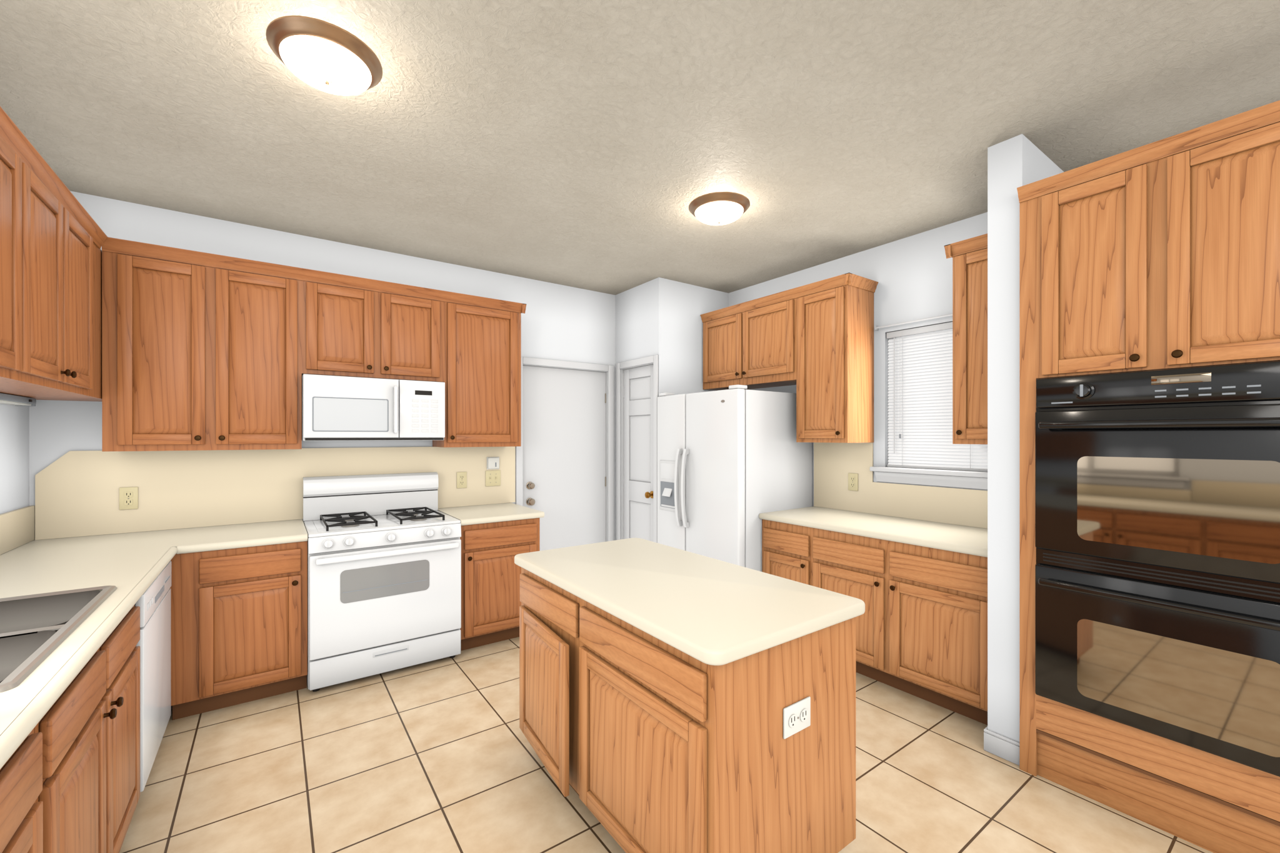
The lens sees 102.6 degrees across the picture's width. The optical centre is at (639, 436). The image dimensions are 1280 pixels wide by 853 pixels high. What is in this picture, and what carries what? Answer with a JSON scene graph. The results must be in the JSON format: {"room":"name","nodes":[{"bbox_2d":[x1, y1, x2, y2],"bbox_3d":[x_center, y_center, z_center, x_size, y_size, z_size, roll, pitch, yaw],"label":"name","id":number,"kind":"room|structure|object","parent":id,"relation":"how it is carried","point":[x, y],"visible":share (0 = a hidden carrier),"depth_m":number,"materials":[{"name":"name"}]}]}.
{"room":"kitchen","nodes":[
{"label":"kitchen","id":0,"kind":"room"},
{"bbox_2d":[0,403,34,554],"bbox_3d":[-0.671,0.060,-0.950,0.142,2.820,9.240,0,0,-36],"label":"wall","id":1,"kind":"structure","parent":0,"point":[17,509],"depth_m":2.58,"materials":[{"name":"white paint"}]},
{"bbox_2d":[0,106,39,386],"bbox_3d":[-2.168,-0.613,1.520,0.348,0.836,0.529,0,0,-36],"label":"upper cabinet","id":2,"kind":"object","parent":1,"relation":"attached to","point":[19,160],"depth_m":1.75,"materials":[{"name":"brown wood"}]},
{"bbox_2d":[0,155,99,398],"bbox_3d":[-2.513,-0.613,2.000,0.348,0.836,0.929,0,0,-36],"label":"upper cabinet","id":3,"kind":"object","parent":1,"relation":"attached to","point":[53,237],"depth_m":2.18,"materials":[{"name":"brown wood"}]},
{"bbox_2d":[0,393,36,406],"bbox_3d":[-2.844,-0.172,2.229,0.075,0.040,0.902,0,0,-36],"label":"under-cabinet light","id":4,"kind":"object","parent":3,"relation":"attached to","point":[15,400],"visible":1,"depth_m":2.44,"materials":[{"name":"grey plastic"}]},
{"bbox_2d":[22,228,107,401],"bbox_3d":[-2.931,-0.613,2.582,0.348,0.836,0.622,0,0,-36],"label":"upper cabinet","id":5,"kind":"object","parent":1,"relation":"attached to","point":[103,236],"depth_m":2.66,"materials":[{"name":"brown wood"}]},
{"bbox_2d":[32,191,612,539],"bbox_3d":[-1.721,0.060,3.890,3.796,2.820,0.153,0,0,-36],"label":"wall","id":6,"kind":"structure","parent":0,"point":[77,493],"depth_m":3.29,"materials":[{"name":"beige paint"}]},
{"bbox_2d":[119,486,138,509],"bbox_3d":[-2.936,0.357,2.943,0.078,0.128,0.009,0,0,-36],"label":"outlet","id":7,"kind":"object","parent":6,"relation":"attached to","point":[128,498],"visible":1,"depth_m":2.94,"materials":[{"name":"beige plastic"}]},
{"bbox_2d":[101,236,303,451],"bbox_3d":[-2.531,-0.475,3.038,0.866,1.110,0.348,0,0,-36],"label":"upper cabinet","id":8,"kind":"object","parent":6,"relation":"attached to","point":[202,351],"depth_m":2.87,"materials":[{"name":"brown wood"}]},
{"bbox_2d":[303,268,448,384],"bbox_3d":[-1.834,-0.709,3.538,0.849,0.642,0.348,0,0,-36],"label":"upper cabinet","id":9,"kind":"object","parent":6,"relation":"attached to","point":[354,326],"depth_m":3.38,"materials":[{"name":"brown wood"}]},
{"bbox_2d":[301,373,444,440],"bbox_3d":[-1.807,-0.175,3.488,0.828,0.406,0.458,0,0,-36],"label":"over-the-range microwave","id":10,"kind":"object","parent":9,"relation":"attached to","point":[339,408],"visible":1,"depth_m":3.30,"materials":[{"name":"white"}]},
{"bbox_2d":[456,471,466,488],"bbox_3d":[-1.405,0.346,4.043,0.078,0.128,0.009,0,0,-36],"label":"outlet","id":11,"kind":"object","parent":6,"relation":"attached to","point":[461,479],"visible":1,"depth_m":4.04,"materials":[{"name":"beige plastic"}]},
{"bbox_2d":[432,291,523,447],"bbox_3d":[-1.254,-0.475,3.955,0.581,1.110,0.348,0,0,-36],"label":"upper cabinet","id":12,"kind":"object","parent":6,"relation":"attached to","point":[483,391],"depth_m":3.81,"materials":[{"name":"brown wood"}]},
{"bbox_2d":[485,470,500,486],"bbox_3d":[-1.199,0.344,4.187,0.125,0.128,0.016,0,0,-36],"label":"light switch","id":13,"kind":"object","parent":6,"relation":"attached to","point":[492,478],"visible":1,"depth_m":4.19,"materials":[{"name":"beige plastic"}]},
{"bbox_2d":[522,365,606,550],"bbox_3d":[-0.661,0.428,4.612,0.842,2.068,0.102,0,0,-36],"label":"door","id":14,"kind":"structure","parent":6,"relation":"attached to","point":[564,454],"depth_m":4.62,"materials":[{"name":"white"}]},
{"bbox_2d":[515,355,658,543],"bbox_3d":[-0.440,0.389,4.415,1.102,2.162,0.795,0,0,-36],"label":"door frame","id":15,"kind":"structure","parent":6,"relation":"attached to","point":[609,444],"depth_m":4.82,"materials":[{"name":"white wood"}]},
{"bbox_2d":[612,281,649,540],"bbox_3d":[-0.041,0.060,4.693,0.130,2.820,0.570,0,0,-36],"label":"wall","id":16,"kind":"structure","parent":0,"point":[631,307],"depth_m":4.73,"materials":[{"name":"white paint"}]},
{"bbox_2d":[623,364,653,541],"bbox_3d":[-0.020,0.418,4.616,0.106,2.088,0.512,0,0,-36],"label":"pantry door","id":17,"kind":"structure","parent":16,"relation":"in","point":[638,450],"depth_m":4.64,"materials":[{"name":"white wood"}]},
{"bbox_2d":[0,0,1279,294],"bbox_3d":[1.216,-1.390,0.406,4.790,0.080,9.240,0,0,-36],"label":"ceiling","id":18,"kind":"structure","parent":0,"point":[596,145],"depth_m":2.13,"materials":[{"name":"white paint"}]},
{"bbox_2d":[265,15,382,95],"bbox_3d":[-1.110,-1.298,1.819,0.352,0.103,0.352,0,0,-36],"label":"ceiling light","id":19,"kind":"object","parent":18,"relation":"attached to","point":[324,56],"visible":1,"depth_m":1.74,"materials":[{"name":"white glass"}]},
{"bbox_2d":[688,191,749,225],"bbox_3d":[0.464,-1.298,3.005,0.356,0.104,0.356,0,0,-36],"label":"ceiling light","id":20,"kind":"object","parent":18,"relation":"attached to","point":[718,208],"visible":1,"depth_m":2.91,"materials":[{"name":"white glass"}]},
{"bbox_2d":[119,636,1213,852],"bbox_3d":[1.216,1.500,0.406,4.790,0.060,9.240,0,0,-36],"label":"floor","id":21,"kind":"structure","parent":0,"point":[438,755],"depth_m":2.16,"materials":[{"name":"tile"}]},
{"bbox_2d":[0,605,139,852],"bbox_3d":[-1.726,1.034,1.184,0.675,0.873,4.298,0,0,-36],"label":"base cabinet","id":22,"kind":"object","parent":21,"relation":"on","point":[70,776],"depth_m":1.36,"materials":[{"name":"brown wood"}]},
{"bbox_2d":[0,519,307,769],"bbox_3d":[-1.507,0.576,1.341,1.212,0.040,4.297,0,0,-36],"label":"countertop","id":23,"kind":"structure","parent":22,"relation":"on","point":[130,566],"depth_m":2.08,"materials":[{"name":"beige laminate"}]},
{"bbox_2d":[0,585,116,692],"bbox_3d":[-1.850,0.515,1.361,0.499,0.471,0.954,0,0,-36],"label":"stainless steel sink","id":24,"kind":"object","parent":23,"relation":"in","point":[37,630],"visible":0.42,"depth_m":1.68,"materials":[{"name":"grey metal"}]},
{"bbox_2d":[134,560,171,792],"bbox_3d":[-2.332,1.034,2.035,0.628,0.871,0.661,0,0,-36],"label":"dishwasher","id":25,"kind":"object","parent":21,"relation":"on","point":[153,602],"visible":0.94,"depth_m":2.12,"materials":[{"name":"white metal"}]},
{"bbox_2d":[303,471,461,691],"bbox_3d":[-1.696,0.871,3.376,0.848,1.198,0.718,0,0,-36],"label":"gas range","id":26,"kind":"object","parent":21,"relation":"on","point":[384,593],"visible":1,"depth_m":3.16,"materials":[{"name":"white metal"}]},
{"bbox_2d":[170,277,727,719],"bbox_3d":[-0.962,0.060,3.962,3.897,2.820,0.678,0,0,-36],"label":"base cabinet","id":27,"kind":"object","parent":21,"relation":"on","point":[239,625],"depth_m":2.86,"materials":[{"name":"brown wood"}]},
{"bbox_2d":[436,502,544,525],"bbox_3d":[-1.137,0.576,3.845,0.602,0.040,0.662,0,0,-36],"label":"countertop","id":28,"kind":"structure","parent":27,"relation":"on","point":[470,515],"depth_m":3.72,"materials":[{"name":"beige laminate"}]},
{"bbox_2d":[515,563,855,852],"bbox_3d":[0.066,1.033,2.049,0.722,0.873,1.300,0,0,-36],"label":"kitchen island","id":29,"kind":"object","parent":21,"relation":"on","point":[672,699],"depth_m":1.60,"materials":[{"name":"brown wood"}]},
{"bbox_2d":[514,538,864,670],"bbox_3d":[0.086,0.576,2.069,0.725,0.040,1.360,0,0,-36],"label":"island countertop","id":30,"kind":"structure","parent":29,"relation":"on","point":[724,614],"depth_m":1.77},
{"bbox_2d":[657,384,811,571],"bbox_3d":[0.726,0.554,4.175,0.899,1.832,0.934,0,0,-36],"label":"refrigerator","id":31,"kind":"object","parent":21,"relation":"on","point":[734,462],"visible":0.71,"depth_m":3.81,"materials":[{"name":"white metal"}]},
{"bbox_2d":[761,519,987,724],"bbox_3d":[1.551,1.034,3.267,0.665,0.873,1.494,0,0,-36],"label":"base cabinet","id":32,"kind":"object","parent":21,"relation":"on","point":[921,627],"depth_m":2.85,"materials":[{"name":"brown wood"}]},
{"bbox_2d":[1016,100,1279,852],"bbox_3d":[2.262,0.192,2.105,0.864,2.557,0.939,0,0,-36],"label":"tall cabinet","id":33,"kind":"object","parent":21,"relation":"on","point":[1162,254],"visible":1,"depth_m":1.92,"materials":[{"name":"brown wood"}]},
{"bbox_2d":[1035,360,1279,776],"bbox_3d":[2.166,0.432,2.033,0.710,1.360,0.819,0,0,-36],"label":"double wall oven","id":34,"kind":"object","parent":33,"relation":"in","point":[1157,552],"visible":1,"depth_m":1.86,"materials":[{"name":"black"}]},
{"bbox_2d":[727,214,987,528],"bbox_3d":[3.312,0.060,1.481,0.132,2.820,8.540,0,0,-36],"label":"wall","id":35,"kind":"structure","parent":0,"point":[914,274],"depth_m":3.59,"materials":[{"name":"white paint"}]},
{"bbox_2d":[700,288,794,390],"bbox_3d":[0.991,-0.758,4.317,0.349,0.673,1.019,0,0,-36],"label":"upper cabinet","id":36,"kind":"object","parent":35,"relation":"attached to","point":[751,344],"depth_m":4.16,"materials":[{"name":"brown wood"}]},
{"bbox_2d":[782,272,877,443],"bbox_3d":[1.388,-0.525,3.764,0.349,1.140,0.493,0,0,-36],"label":"upper cabinet","id":37,"kind":"object","parent":35,"relation":"attached to","point":[814,342],"depth_m":3.59,"materials":[{"name":"brown wood"}]},
{"bbox_2d":[848,473,858,491],"bbox_3d":[1.572,0.338,3.782,0.009,0.128,0.078,0,0,-36],"label":"outlet","id":38,"kind":"object","parent":35,"relation":"attached to","point":[852,481],"visible":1,"depth_m":3.78,"materials":[{"name":"beige plastic"}]},
{"bbox_2d":[870,329,987,489],"bbox_3d":[1.933,-0.203,3.347,0.155,1.055,0.830,0,0,-36],"label":"window","id":39,"kind":"structure","parent":35,"relation":"in","point":[972,480],"depth_m":3.31,"materials":[{"name":"white"}]},
{"bbox_2d":[873,313,987,471],"bbox_3d":[1.895,-0.281,3.362,0.078,0.994,0.712,0,0,-36],"label":"window blinds","id":40,"kind":"object","parent":39,"relation":"attached to","point":[920,406],"visible":0.54,"depth_m":3.40,"materials":[{"name":"white plastic"}]},
{"bbox_2d":[947,233,987,444],"bbox_3d":[2.016,-0.525,2.890,0.349,1.140,0.340,0,0,-36],"label":"upper cabinet","id":41,"kind":"object","parent":35,"relation":"attached to","point":[969,256],"depth_m":2.85,"materials":[{"name":"brown wood"}]},
{"bbox_2d":[758,506,987,557],"bbox_3d":[1.555,0.576,3.270,0.652,0.040,1.494,0,0,-36],"label":"countertop","id":42,"kind":"structure","parent":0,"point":[967,540],"depth_m":3.13,"materials":[{"name":"beige laminate"}]},
{"bbox_2d":[980,133,1063,742],"bbox_3d":[1.975,0.060,2.564,0.760,2.820,0.136,0,0,-36],"label":"wall","id":43,"kind":"structure","parent":0,"point":[1014,162],"depth_m":2.35,"materials":[{"name":"white paint"}]},
{"bbox_2d":[983,726,1019,765],"bbox_3d":[1.725,1.420,2.385,0.175,0.100,0.160,0,0,-36],"label":"baseboard","id":44,"kind":"structure","parent":43,"relation":"attached to","point":[1007,749],"depth_m":2.34,"materials":[{"name":"white wood"}]}
]}

